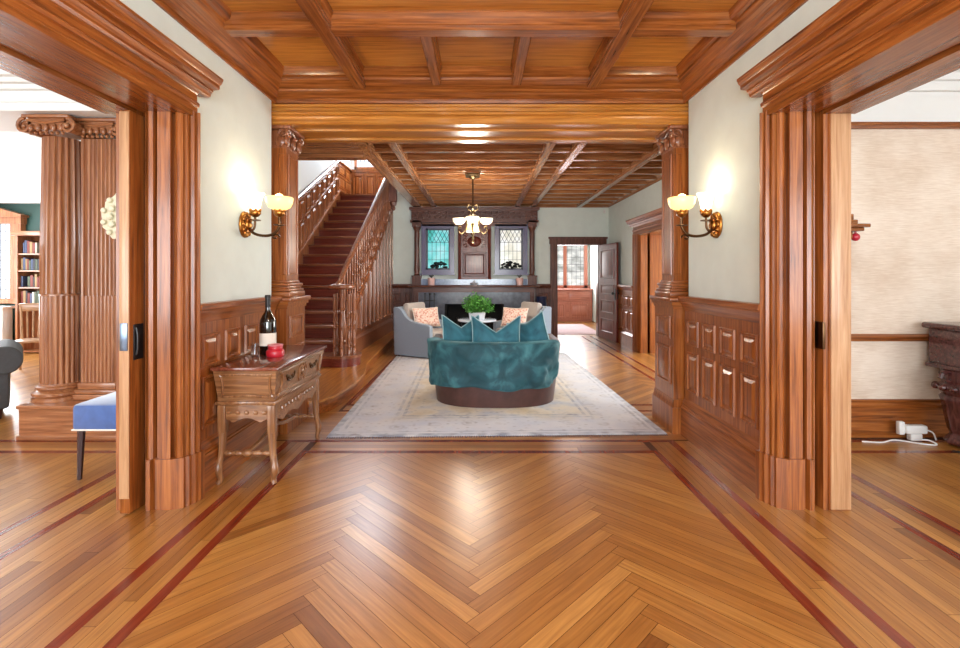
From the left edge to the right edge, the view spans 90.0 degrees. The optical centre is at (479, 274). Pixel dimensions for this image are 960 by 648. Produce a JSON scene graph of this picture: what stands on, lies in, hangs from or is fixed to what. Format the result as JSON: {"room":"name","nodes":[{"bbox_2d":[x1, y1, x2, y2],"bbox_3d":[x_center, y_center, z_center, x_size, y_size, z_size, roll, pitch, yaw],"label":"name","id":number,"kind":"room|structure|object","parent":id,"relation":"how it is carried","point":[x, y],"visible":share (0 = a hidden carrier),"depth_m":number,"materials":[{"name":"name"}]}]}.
{"room":"historic interior","nodes":[
{"label":"historic interior","id":0,"kind":"room"},
{"bbox_2d":[0,204,39,339],"bbox_3d":[-6.330,-0.200,8.950,5.740,3.200,0.100,0,0,0],"label":"wall","id":1,"kind":"structure","parent":0,"point":[33,210],"depth_m":8.90,"materials":[{"name":"teal paint"}]},
{"bbox_2d":[0,207,28,303],"bbox_3d":[-8.780,-0.370,8.845,0.840,1.780,0.210,0,0,0],"label":"window","id":2,"kind":"structure","parent":1,"relation":"in","point":[10,220],"depth_m":8.84,"materials":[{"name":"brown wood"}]},
{"bbox_2d":[0,173,40,203],"bbox_3d":[-6.330,-1.560,8.700,5.740,0.480,0.400,0,0,0],"label":"trim","id":3,"kind":"structure","parent":1,"relation":"attached to","point":[15,188],"depth_m":8.65,"materials":[{"name":"white paint"}]},
{"bbox_2d":[0,132,80,172],"bbox_3d":[-5.750,-1.850,3.400,7.100,0.100,11.200,0,0,0],"label":"ceiling","id":4,"kind":"structure","parent":0,"point":[20,152],"depth_m":7.11,"materials":[{"name":"white paint"}]},
{"bbox_2d":[0,69,115,131],"bbox_3d":[-5.700,-1.600,4.390,7.000,0.400,0.940,0,0,0],"label":"ceiling","id":5,"kind":"structure","parent":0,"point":[18,96],"depth_m":4.12,"materials":[{"name":"white paint"}]},
{"bbox_2d":[120,0,270,302],"bbox_3d":[-2.015,-0.200,1.005,0.370,3.200,6.410,0,0,0],"label":"wall","id":6,"kind":"structure","parent":0,"point":[236,117],"depth_m":3.49,"materials":[{"name":"grey paint"}]},
{"bbox_2d":[0,0,222,512],"bbox_3d":[-1.954,0.062,1.665,0.562,2.675,2.930,0,0,0],"label":"door frame","id":7,"kind":"structure","parent":6,"relation":"in","point":[103,56],"depth_m":2.85,"materials":[{"name":"brown wood"}]},
{"bbox_2d":[201,418,278,492],"bbox_3d":[-1.795,1.235,3.605,0.070,0.330,1.210,0,0,0],"label":"baseboard","id":8,"kind":"structure","parent":6,"relation":"attached to","point":[242,434],"depth_m":3.44,"materials":[{"name":"brown wood"}]},
{"bbox_2d":[200,296,281,440],"bbox_3d":[-1.782,0.642,3.605,0.095,0.915,1.210,0,0,0],"label":"wainscoting","id":9,"kind":"structure","parent":6,"relation":"attached to","point":[229,328],"depth_m":3.32,"materials":[{"name":"brown wood"}]},
{"bbox_2d":[239,192,293,238],"bbox_3d":[-1.652,-0.455,3.720,0.399,0.354,0.211,0,0,0],"label":"wall sconce","id":10,"kind":"object","parent":6,"relation":"attached to","point":[279,203],"visible":1,"depth_m":3.68,"materials":[{"name":"gold metal"}]},
{"bbox_2d":[298,160,349,193],"bbox_3d":[-3.390,-1.350,8.480,0.140,5.500,7.640,0,0,0],"label":"wall","id":11,"kind":"structure","parent":0,"point":[308,170],"depth_m":9.40,"materials":[{"name":"white paint"}]},
{"bbox_2d":[298,160,351,263],"bbox_3d":[-3.290,-0.718,8.644,0.080,3.936,7.312,0,0,0],"label":"trim","id":12,"kind":"structure","parent":11,"relation":"attached to","point":[317,199],"depth_m":9.77,"materials":[{"name":"brown wood"}]},
{"bbox_2d":[350,160,353,168],"bbox_3d":[-5.300,-1.400,8.450,8.000,5.600,7.900,0,0,0],"label":"wall","id":13,"kind":"structure","parent":0,"point":[351,161],"depth_m":12.30,"materials":[{"name":"white paint"}]},
{"bbox_2d":[354,160,374,168],"bbox_3d":[-2.600,-3.195,12.260,1.200,1.010,0.080,0,0,0],"label":"window","id":14,"kind":"structure","parent":13,"relation":"in","point":[358,164],"depth_m":12.26,"materials":[{"name":"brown glass"}]},
{"bbox_2d":[350,169,383,193],"bbox_3d":[-2.650,-2.295,12.265,1.300,0.790,0.070,0,0,0],"label":"trim","id":15,"kind":"structure","parent":13,"relation":"attached to","point":[363,181],"depth_m":12.25,"materials":[{"name":"brown wood"}]},
{"bbox_2d":[297,142,662,207],"bbox_3d":[-0.200,-1.580,7.925,6.300,0.440,6.050,0,0,0],"label":"ceiling","id":16,"kind":"structure","parent":13,"relation":"attached to","point":[426,174],"depth_m":7.17,"materials":[{"name":"brown wood"}]},
{"bbox_2d":[453,173,492,242],"bbox_3d":[-0.110,-1.005,7.300,0.490,1.050,0.490,0,0,45],"label":"chandelier","id":17,"kind":"object","parent":16,"relation":"hanging from","point":[472,221],"visible":1,"depth_m":7.24,"materials":[{"name":"white glass"}]},
{"bbox_2d":[0,321,959,647],"bbox_3d":[-1.500,1.430,6.450,15.600,0.060,17.500,0,0,0],"label":"floor","id":18,"kind":"structure","parent":0,"point":[605,541],"depth_m":2.48,"materials":[{"name":"brown wood"}]},
{"bbox_2d":[0,306,14,339],"bbox_3d":[-8.795,0.980,8.590,0.750,0.839,0.260,0,0,0],"label":"radiator","id":19,"kind":"object","parent":18,"relation":"on","point":[6,312],"visible":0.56,"depth_m":8.57,"materials":[{"name":"white paint"}]},
{"bbox_2d":[0,306,14,308],"bbox_3d":[-8.795,0.580,8.590,0.750,0.040,0.260,0,0,0],"label":"shelf","id":20,"kind":"object","parent":19,"relation":"attached to","point":[1,307],"depth_m":8.54,"materials":[{"name":"white paint"}]},
{"bbox_2d":[0,339,22,418],"bbox_3d":[-5.490,1.045,4.269,2.070,0.710,0.750,0,0,-44],"label":"sofa","id":21,"kind":"object","parent":18,"relation":"on","point":[11,351],"visible":1,"depth_m":4.66,"materials":[{"name":"grey fabric"}]},
{"bbox_2d":[10,303,38,374],"bbox_3d":[-6.507,0.911,7.013,0.460,0.982,0.480,0,0,-29],"label":"spindle chair","id":22,"kind":"object","parent":18,"relation":"on","point":[26,307],"visible":0.44,"depth_m":7.11,"materials":[{"name":"brown wood"}]},
{"bbox_2d":[11,231,39,352],"bbox_3d":[-7.860,0.310,8.695,0.920,2.180,0.390,0,0,0],"label":"bookcase","id":23,"kind":"object","parent":18,"relation":"on","point":[20,236],"visible":0.31,"depth_m":8.59,"materials":[{"name":"brown wood"}]},
{"bbox_2d":[21,276,27,286],"bbox_3d":[-8.211,0.116,8.685,0.039,0.195,0.170,0,0,0],"label":"book","id":24,"kind":"object","parent":23,"relation":"on","point":[24,279],"visible":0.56,"depth_m":8.63,"materials":[{"name":"blue paper"}]},
{"bbox_2d":[23,291,25,302],"bbox_3d":[-8.165,0.399,8.685,0.046,0.231,0.170,0,0,0],"label":"book","id":25,"kind":"object","parent":23,"relation":"on","point":[24,292],"visible":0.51,"depth_m":8.60,"materials":[{"name":"beige paper"}]},
{"bbox_2d":[23,258,33,269],"bbox_3d":[-8.168,-0.200,8.685,0.043,0.228,0.170,0,0,0],"label":"book","id":26,"kind":"object","parent":23,"relation":"on","point":[24,259],"visible":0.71,"depth_m":8.60,"materials":[{"name":"blue paper"}]},
{"bbox_2d":[26,290,35,302],"bbox_3d":[-8.126,0.398,8.685,0.029,0.232,0.170,0,0,0],"label":"book","id":27,"kind":"object","parent":23,"relation":"on","point":[27,292],"visible":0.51,"depth_m":8.61,"materials":[{"name":"red paper"}]},
{"bbox_2d":[27,241,37,252],"bbox_3d":[-8.096,-0.500,8.685,0.043,0.227,0.170,0,0,0],"label":"book","id":28,"kind":"object","parent":23,"relation":"on","point":[28,242],"visible":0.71,"depth_m":8.60,"materials":[{"name":"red paper"}]},
{"bbox_2d":[30,275,34,286],"bbox_3d":[-8.035,0.110,8.685,0.048,0.208,0.170,0,0,0],"label":"book","id":29,"kind":"object","parent":23,"relation":"on","point":[31,276],"visible":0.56,"depth_m":8.60,"materials":[{"name":"paper"}]},
{"bbox_2d":[32,243,34,252],"bbox_3d":[-7.996,-0.482,8.685,0.050,0.192,0.170,0,0,0],"label":"book","id":30,"kind":"object","parent":23,"relation":"on","point":[33,244],"visible":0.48,"depth_m":8.60,"materials":[{"name":"paper"}]},
{"bbox_2d":[34,292,36,302],"bbox_3d":[-7.965,0.410,8.685,0.045,0.207,0.170,0,0,0],"label":"book","id":31,"kind":"object","parent":23,"relation":"on","point":[35,293],"visible":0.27,"depth_m":8.60,"materials":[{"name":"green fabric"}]},
{"bbox_2d":[35,259,37,269],"bbox_3d":[-7.950,-0.185,8.685,0.036,0.199,0.170,0,0,0],"label":"book","id":32,"kind":"object","parent":23,"relation":"on","point":[36,260],"visible":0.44,"depth_m":8.60,"materials":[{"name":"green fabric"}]},
{"bbox_2d":[35,243,38,252],"bbox_3d":[-7.956,-0.484,8.685,0.028,0.196,0.170,0,0,0],"label":"book","id":33,"kind":"object","parent":23,"relation":"on","point":[36,244],"visible":0.46,"depth_m":8.61,"materials":[{"name":"beige paper"}]},
{"bbox_2d":[35,274,38,286],"bbox_3d":[-7.959,0.100,8.685,0.041,0.228,0.170,0,0,0],"label":"book","id":34,"kind":"object","parent":23,"relation":"on","point":[36,275],"visible":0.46,"depth_m":8.60,"materials":[{"name":"beige paper"}]},
{"bbox_2d":[15,114,82,403],"bbox_3d":[-3.760,-0.143,4.330,0.510,2.494,0.430,0,0,0],"label":"fluted column","id":35,"kind":"structure","parent":18,"relation":"on","point":[60,197],"depth_m":4.20,"materials":[{"name":"brown wood"}]},
{"bbox_2d":[16,400,115,440],"bbox_3d":[-3.085,1.252,4.355,1.670,0.294,0.610,0,0,0],"label":"plinth","id":36,"kind":"object","parent":18,"relation":"on","point":[50,421],"visible":0.24,"depth_m":4.06,"materials":[{"name":"brown wood"}]},
{"bbox_2d":[71,392,115,479],"bbox_3d":[-2.530,1.140,3.480,0.500,0.520,0.440,0,0,0],"label":"upholstered stool","id":37,"kind":"object","parent":18,"relation":"on","point":[99,413],"visible":0.31,"depth_m":3.26,"materials":[{"name":"blue fabric"}]},
{"bbox_2d":[72,118,115,399],"bbox_3d":[-3.400,-0.143,4.420,0.480,2.494,0.400,0,0,0],"label":"square column","id":38,"kind":"structure","parent":18,"relation":"on","point":[98,140],"depth_m":4.27,"materials":[{"name":"brown wood"}]},
{"bbox_2d":[100,194,115,238],"bbox_3d":[-2.970,-0.490,4.245,0.437,0.437,0.510,0,0,0],"label":"rosette","id":39,"kind":"object","parent":38,"relation":"attached to","point":[108,214],"visible":0.32,"depth_m":4.02,"materials":[{"name":"beige paint"}]},
{"bbox_2d":[210,345,326,484],"bbox_3d":[-1.556,1.010,3.670,0.452,0.799,1.020,0,0,0],"label":"console table","id":40,"kind":"object","parent":18,"relation":"on","point":[260,388],"visible":1,"depth_m":3.22,"materials":[{"name":"brown wood"}]},
{"bbox_2d":[251,343,258,355],"bbox_3d":[-1.715,0.565,3.655,0.056,0.090,0.056,0,0,0],"label":"glass tumbler","id":41,"kind":"object","parent":40,"relation":"on","point":[254,346],"visible":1,"depth_m":3.63,"materials":[{"name":"white"}]},
{"bbox_2d":[259,295,275,354],"bbox_3d":[-1.635,0.381,3.700,0.122,0.457,0.122,0,0,0],"label":"wine bottle","id":42,"kind":"object","parent":40,"relation":"on","point":[267,324],"visible":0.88,"depth_m":3.65,"materials":[{"name":"black glass"}]},
{"bbox_2d":[266,343,284,357],"bbox_3d":[-1.535,0.562,3.600,0.128,0.095,0.128,0,0,0],"label":"candle jar","id":43,"kind":"object","parent":40,"relation":"on","point":[274,350],"visible":1,"depth_m":3.55,"materials":[{"name":"red glass"}]},
{"bbox_2d":[271,125,310,433],"bbox_3d":[-1.883,0.028,4.471,0.435,2.745,0.518,0,0,0],"label":"column","id":44,"kind":"structure","parent":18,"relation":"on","point":[285,149],"depth_m":4.34,"materials":[{"name":"brown wood"}]},
{"bbox_2d":[298,178,396,414],"bbox_3d":[-2.376,-0.628,8.521,1.848,4.054,7.598,0,0,0],"label":"staircase","id":45,"kind":"structure","parent":18,"relation":"on","point":[347,272],"depth_m":8.35,"materials":[{"name":"brown wood"}]},
{"bbox_2d":[408,285,539,329],"bbox_3d":[-0.130,0.812,10.650,2.860,1.175,1.300,0,0,0],"label":"fireplace","id":46,"kind":"object","parent":18,"relation":"on","point":[449,299],"visible":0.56,"depth_m":10.60,"materials":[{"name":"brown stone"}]},
{"bbox_2d":[424,293,434,307],"bbox_3d":[-1.080,0.879,10.300,0.235,1.000,0.235,0,0,-34],"label":"tools","id":47,"kind":"object","parent":46,"relation":"on","point":[429,300],"visible":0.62,"depth_m":10.27,"materials":[{"name":"black metal"}]},
{"bbox_2d":[427,274,434,284],"bbox_3d":[-1.070,0.103,10.550,0.170,0.243,0.170,0,0,0],"label":"pot","id":48,"kind":"object","parent":46,"relation":"on","point":[431,281],"visible":0.96,"depth_m":10.49,"materials":[{"name":"pink ceramic"}]},
{"bbox_2d":[408,285,539,286],"bbox_3d":[-0.130,0.247,10.650,2.860,0.045,0.500,0,0,0],"label":"mantel shelf","id":49,"kind":"object","parent":46,"relation":"attached to","point":[408,285],"depth_m":10.40,"materials":[{"name":"brown wood"}]},
{"bbox_2d":[409,207,539,284],"bbox_3d":[-0.125,-0.648,10.799,2.910,1.744,0.198,0,0,0],"label":"overmantel","id":50,"kind":"object","parent":46,"relation":"on","point":[474,259],"visible":0.94,"depth_m":10.75,"materials":[{"name":"brown wood"}]},
{"bbox_2d":[516,275,522,284],"bbox_3d":[0.870,0.103,10.550,0.170,0.243,0.170,0,0,0],"label":"pot","id":51,"kind":"object","parent":46,"relation":"on","point":[519,281],"visible":0.98,"depth_m":10.49,"materials":[{"name":"pink ceramic"}]},
{"bbox_2d":[326,353,667,438],"bbox_3d":[0.100,1.395,6.340,2.960,0.014,4.412,0,0,-2],"label":"area rug","id":52,"kind":"object","parent":18,"relation":"on","point":[402,402],"visible":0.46,"depth_m":4.81,"materials":[{"name":"grey carpet"}]},
{"bbox_2d":[394,302,442,358],"bbox_3d":[-0.980,0.936,8.400,0.781,0.903,0.744,0,0,28],"label":"armchair","id":53,"kind":"object","parent":52,"relation":"on","point":[410,336],"visible":0.72,"depth_m":8.13,"materials":[{"name":"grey fabric"}]},
{"bbox_2d":[403,302,424,320],"bbox_3d":[-1.144,0.723,8.487,0.174,0.476,0.539,0,0,28],"label":"cushion","id":54,"kind":"object","parent":53,"relation":"on","point":[407,307],"depth_m":8.30,"materials":[{"name":"grey fabric"}]},
{"bbox_2d":[412,307,440,326],"bbox_3d":[-0.930,0.735,8.330,0.507,0.336,0.176,0,0,-36],"label":"cushion","id":55,"kind":"object","parent":53,"relation":"on","point":[429,316],"visible":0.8,"depth_m":8.28,"materials":[{"name":"fabric"}]},
{"bbox_2d":[433,328,442,336],"bbox_3d":[-0.906,1.006,8.361,0.614,0.131,0.549,0,0,28],"label":"seat cushion","id":56,"kind":"object","parent":53,"relation":"on","point":[435,330],"depth_m":8.15,"materials":[{"name":"grey fabric"}]},
{"bbox_2d":[458,318,495,322],"bbox_3d":[-0.050,1.065,8.150,0.660,0.634,0.660,0,0,0],"label":"round table","id":57,"kind":"object","parent":52,"relation":"on","point":[464,320],"visible":0.25,"depth_m":7.95,"materials":[{"name":"white"}]},
{"bbox_2d":[462,291,494,319],"bbox_3d":[-0.033,0.514,8.129,0.583,0.466,0.660,0,0,0],"label":"potted plant","id":58,"kind":"object","parent":57,"relation":"on","point":[472,307],"visible":1,"depth_m":8.01,"materials":[{"name":"green plant"}]},
{"bbox_2d":[434,334,560,407],"bbox_3d":[0.170,1.054,5.427,1.478,0.661,0.986,0,0,0],"label":"loveseat","id":59,"kind":"object","parent":52,"relation":"on","point":[472,397],"visible":0.29,"depth_m":5.01,"materials":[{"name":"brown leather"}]},
{"bbox_2d":[441,315,478,341],"bbox_3d":[-0.207,0.690,5.394,0.496,0.504,0.157,0,0,-28],"label":"cushion","id":60,"kind":"object","parent":59,"relation":"on","point":[452,331],"visible":0.41,"depth_m":5.32,"materials":[{"name":"fabric"}]},
{"bbox_2d":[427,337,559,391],"bbox_3d":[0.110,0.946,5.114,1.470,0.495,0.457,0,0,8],"label":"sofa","id":61,"kind":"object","parent":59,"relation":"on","point":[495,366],"visible":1,"depth_m":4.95,"materials":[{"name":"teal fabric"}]},
{"bbox_2d":[471,315,520,341],"bbox_3d":[0.175,0.685,5.224,0.548,0.487,0.153,0,0,1],"label":"cushion","id":62,"kind":"object","parent":59,"relation":"on","point":[481,332],"visible":0.46,"depth_m":5.19,"materials":[{"name":"fabric"}]},
{"bbox_2d":[506,311,548,341],"bbox_3d":[0.557,0.710,5.415,0.613,0.617,0.158,0,0,29],"label":"cushion","id":63,"kind":"object","parent":59,"relation":"on","point":[535,329],"visible":0.35,"depth_m":5.35,"materials":[{"name":"fabric"}]},
{"bbox_2d":[493,301,551,333],"bbox_3d":[0.740,0.936,8.520,0.781,0.903,0.744,0,0,-28],"label":"armchair","id":64,"kind":"object","parent":52,"relation":"on","point":[535,308],"visible":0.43,"depth_m":8.41,"materials":[{"name":"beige fabric"}]},
{"bbox_2d":[501,307,528,325],"bbox_3d":[0.600,0.740,8.380,0.509,0.336,0.179,0,0,34],"label":"cushion","id":65,"kind":"object","parent":64,"relation":"on","point":[509,314],"visible":0.67,"depth_m":8.35,"materials":[{"name":"fabric"}]},
{"bbox_2d":[521,301,541,321],"bbox_3d":[0.904,0.723,8.607,0.174,0.476,0.539,0,0,-28],"label":"cushion","id":66,"kind":"object","parent":64,"relation":"on","point":[535,308],"depth_m":8.48,"materials":[{"name":"grey fabric"}]},
{"bbox_2d":[536,296,545,305],"bbox_3d":[1.360,0.940,10.620,0.240,0.919,0.240,0,0,0],"label":"basket","id":67,"kind":"object","parent":18,"relation":"on","point":[540,299],"visible":0.3,"depth_m":10.53,"materials":[{"name":"blue ceramic"}]},
{"bbox_2d":[558,289,592,321],"bbox_3d":[2.300,0.910,14.610,2.180,0.980,0.420,0,0,0],"label":"wainscoting","id":68,"kind":"structure","parent":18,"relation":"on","point":[574,305],"depth_m":14.43,"materials":[{"name":"brown wood"}]},
{"bbox_2d":[558,324,595,333],"bbox_3d":[2.125,1.393,12.450,1.550,0.011,2.300,0,0,0],"label":"floor mat","id":69,"kind":"object","parent":18,"relation":"on","point":[562,328],"visible":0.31,"depth_m":12.22,"materials":[{"name":"white fabric"}]},
{"bbox_2d":[649,125,688,433],"bbox_3d":[1.883,0.028,4.471,0.435,2.745,0.518,0,0,0],"label":"column","id":70,"kind":"structure","parent":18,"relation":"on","point":[668,395],"depth_m":4.34,"materials":[{"name":"brown wood"}]},
{"bbox_2d":[862,439,937,445],"bbox_3d":[3.480,1.381,4.013,0.556,0.037,0.092,0,0,9],"label":"cord","id":71,"kind":"object","parent":18,"relation":"on","point":[935,443],"visible":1,"depth_m":3.99,"materials":[{"name":"white plastic"}]},
{"bbox_2d":[896,421,936,440],"bbox_3d":[3.693,1.319,4.067,0.306,0.159,0.066,0,0,0],"label":"power adapter","id":72,"kind":"object","parent":18,"relation":"on","point":[914,432],"visible":0.98,"depth_m":4.04,"materials":[{"name":"white plastic"}]},
{"bbox_2d":[922,322,959,446],"bbox_3d":[4.740,0.899,3.600,2.028,0.999,1.060,0,0,0],"label":"piano","id":73,"kind":"object","parent":18,"relation":"on","point":[944,337],"visible":1,"depth_m":3.92,"materials":[{"name":"brown wood"}]},
{"bbox_2d":[152,0,807,141],"bbox_3d":[0.375,-1.573,1.375,5.150,0.455,7.150,0,0,0],"label":"ceiling","id":74,"kind":"structure","parent":0,"point":[328,70],"depth_m":3.76,"materials":[{"name":"brown wood"}]},
{"bbox_2d":[393,191,608,283],"bbox_3d":[0.475,-1.350,10.975,4.950,5.500,0.150,0,0,0],"label":"wall","id":75,"kind":"structure","parent":0,"point":[553,222],"depth_m":10.90,"materials":[{"name":"grey paint"}]},
{"bbox_2d":[420,224,454,274],"bbox_3d":[-0.950,-0.570,10.860,0.780,1.140,0.200,0,0,0],"label":"window","id":76,"kind":"structure","parent":75,"relation":"in","point":[437,242],"depth_m":10.90,"materials":[{"name":"blue glass"}]},
{"bbox_2d":[430,261,447,269],"bbox_3d":[-0.927,-0.172,10.850,0.405,0.282,0.097,0,0,0],"label":"sprig","id":77,"kind":"object","parent":76,"relation":"on","point":[435,264],"visible":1,"depth_m":10.83,"materials":[{"name":"grey plant"}]},
{"bbox_2d":[392,284,550,330],"bbox_3d":[-0.200,0.800,10.850,3.600,1.200,0.100,0,0,0],"label":"trim","id":78,"kind":"structure","parent":75,"relation":"attached to","point":[402,294],"depth_m":10.86,"materials":[{"name":"brown wood"}]},
{"bbox_2d":[494,224,528,274],"bbox_3d":[0.700,-0.570,10.860,0.780,1.140,0.200,0,0,0],"label":"window","id":79,"kind":"structure","parent":75,"relation":"in","point":[511,242],"depth_m":10.90,"materials":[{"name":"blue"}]},
{"bbox_2d":[501,261,521,269],"bbox_3d":[0.707,-0.177,10.850,0.480,0.292,0.097,0,0,0],"label":"sprig","id":80,"kind":"object","parent":79,"relation":"on","point":[509,264],"visible":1,"depth_m":10.83,"materials":[{"name":"grey plant"}]},
{"bbox_2d":[548,237,607,336],"bbox_3d":[2.215,0.270,10.935,1.330,2.260,0.230,0,0,0],"label":"door frame","id":81,"kind":"structure","parent":75,"relation":"in","point":[554,242],"depth_m":10.84,"materials":[{"name":"brown wood"}]},
{"bbox_2d":[588,245,595,322],"bbox_3d":[2.300,-0.200,13.025,2.400,3.200,3.950,0,0,0],"label":"wall","id":82,"kind":"structure","parent":0,"point":[591,248],"depth_m":14.51,"materials":[{"name":"grey paint"}]},
{"bbox_2d":[558,245,589,288],"bbox_3d":[2.350,-0.340,14.890,2.100,1.520,0.140,0,0,0],"label":"window","id":83,"kind":"structure","parent":82,"relation":"in","point":[572,259],"depth_m":14.93,"materials":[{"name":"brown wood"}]},
{"bbox_2d":[609,180,661,351],"bbox_3d":[2.750,-0.200,7.750,1.100,3.200,6.500,0,0,0],"label":"wall","id":84,"kind":"structure","parent":0,"point":[649,199],"depth_m":9.50,"materials":[{"name":"grey paint"}]},
{"bbox_2d":[599,242,618,342],"bbox_3d":[2.758,0.360,10.332,0.206,2.060,0.945,0,0,-8],"label":"door","id":85,"kind":"structure","parent":84,"relation":"in","point":[608,253],"depth_m":10.24,"materials":[{"name":"brown wood"}]},
{"bbox_2d":[617,284,631,348],"bbox_3d":[2.870,0.800,9.905,0.100,1.200,1.910,0,0,0],"label":"wainscoting","id":86,"kind":"structure","parent":84,"relation":"attached to","point":[625,291],"depth_m":9.47,"materials":[{"name":"brown wood"}]},
{"bbox_2d":[626,207,661,352],"bbox_3d":[3.032,0.188,7.190,0.557,2.425,3.780,0,0,0],"label":"door frame","id":87,"kind":"structure","parent":84,"relation":"in","point":[645,276],"depth_m":8.60,"materials":[{"name":"brown wood"}]},
{"bbox_2d":[689,0,839,302],"bbox_3d":[2.015,-0.200,1.005,0.370,3.200,6.410,0,0,0],"label":"wall","id":88,"kind":"structure","parent":0,"point":[723,117],"depth_m":3.49,"materials":[{"name":"grey paint"}]},
{"bbox_2d":[667,192,722,239],"bbox_3d":[1.652,-0.450,3.700,0.399,0.354,0.211,0,0,0],"label":"wall sconce","id":89,"kind":"object","parent":88,"relation":"attached to","point":[681,203],"visible":1,"depth_m":3.66,"materials":[{"name":"gold metal"}]},
{"bbox_2d":[678,296,759,440],"bbox_3d":[1.782,0.642,3.605,0.095,0.915,1.210,0,0,0],"label":"wainscoting","id":90,"kind":"structure","parent":88,"relation":"attached to","point":[722,336],"depth_m":3.50,"materials":[{"name":"brown wood"}]},
{"bbox_2d":[681,397,758,492],"bbox_3d":[1.795,1.235,3.605,0.070,0.330,1.210,0,0,0],"label":"baseboard","id":91,"kind":"structure","parent":88,"relation":"attached to","point":[732,449],"depth_m":3.51,"materials":[{"name":"brown wood"}]},
{"bbox_2d":[737,0,959,510],"bbox_3d":[1.954,0.062,1.665,0.562,2.675,2.930,0,0,0],"label":"door frame","id":92,"kind":"structure","parent":88,"relation":"in","point":[856,56],"depth_m":2.86,"materials":[{"name":"brown wood"}]},
{"bbox_2d":[851,129,959,398],"bbox_3d":[4.200,0.050,4.250,4.000,2.700,0.100,0,0,0],"label":"wall","id":93,"kind":"structure","parent":0,"point":[905,183],"depth_m":4.20,"materials":[{"name":"paint"}]},
{"bbox_2d":[851,214,870,238],"bbox_3d":[3.080,-0.005,4.098,0.360,1.030,0.195,0,0,0],"label":"wall shelf","id":94,"kind":"object","parent":93,"relation":"attached to","point":[855,226],"visible":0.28,"depth_m":4.03,"materials":[{"name":"brown wood"}]},
{"bbox_2d":[852,232,859,240],"bbox_3d":[3.215,-0.330,4.110,0.070,0.079,0.060,0,0,0],"label":"ornament","id":95,"kind":"object","parent":94,"relation":"hanging from","point":[856,236],"visible":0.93,"depth_m":4.09,"materials":[{"name":"red wax"}]},
{"bbox_2d":[851,399,948,437],"bbox_3d":[4.200,1.242,4.165,4.000,0.315,0.070,0,0,0],"label":"baseboard","id":96,"kind":"structure","parent":93,"relation":"attached to","point":[870,418],"depth_m":4.15,"materials":[{"name":"brown wood"}]},
{"bbox_2d":[851,122,959,340],"bbox_3d":[4.200,-0.375,4.175,4.000,1.910,0.050,0,0,0],"label":"trim","id":97,"kind":"structure","parent":93,"relation":"attached to","point":[854,125],"depth_m":4.17,"materials":[{"name":"brown wood"}]},
{"bbox_2d":[851,69,959,121],"bbox_3d":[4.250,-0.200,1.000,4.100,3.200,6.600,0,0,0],"label":"ceiling","id":98,"kind":"structure","parent":0,"point":[937,100],"depth_m":4.20,"materials":[{"name":"white paint"}]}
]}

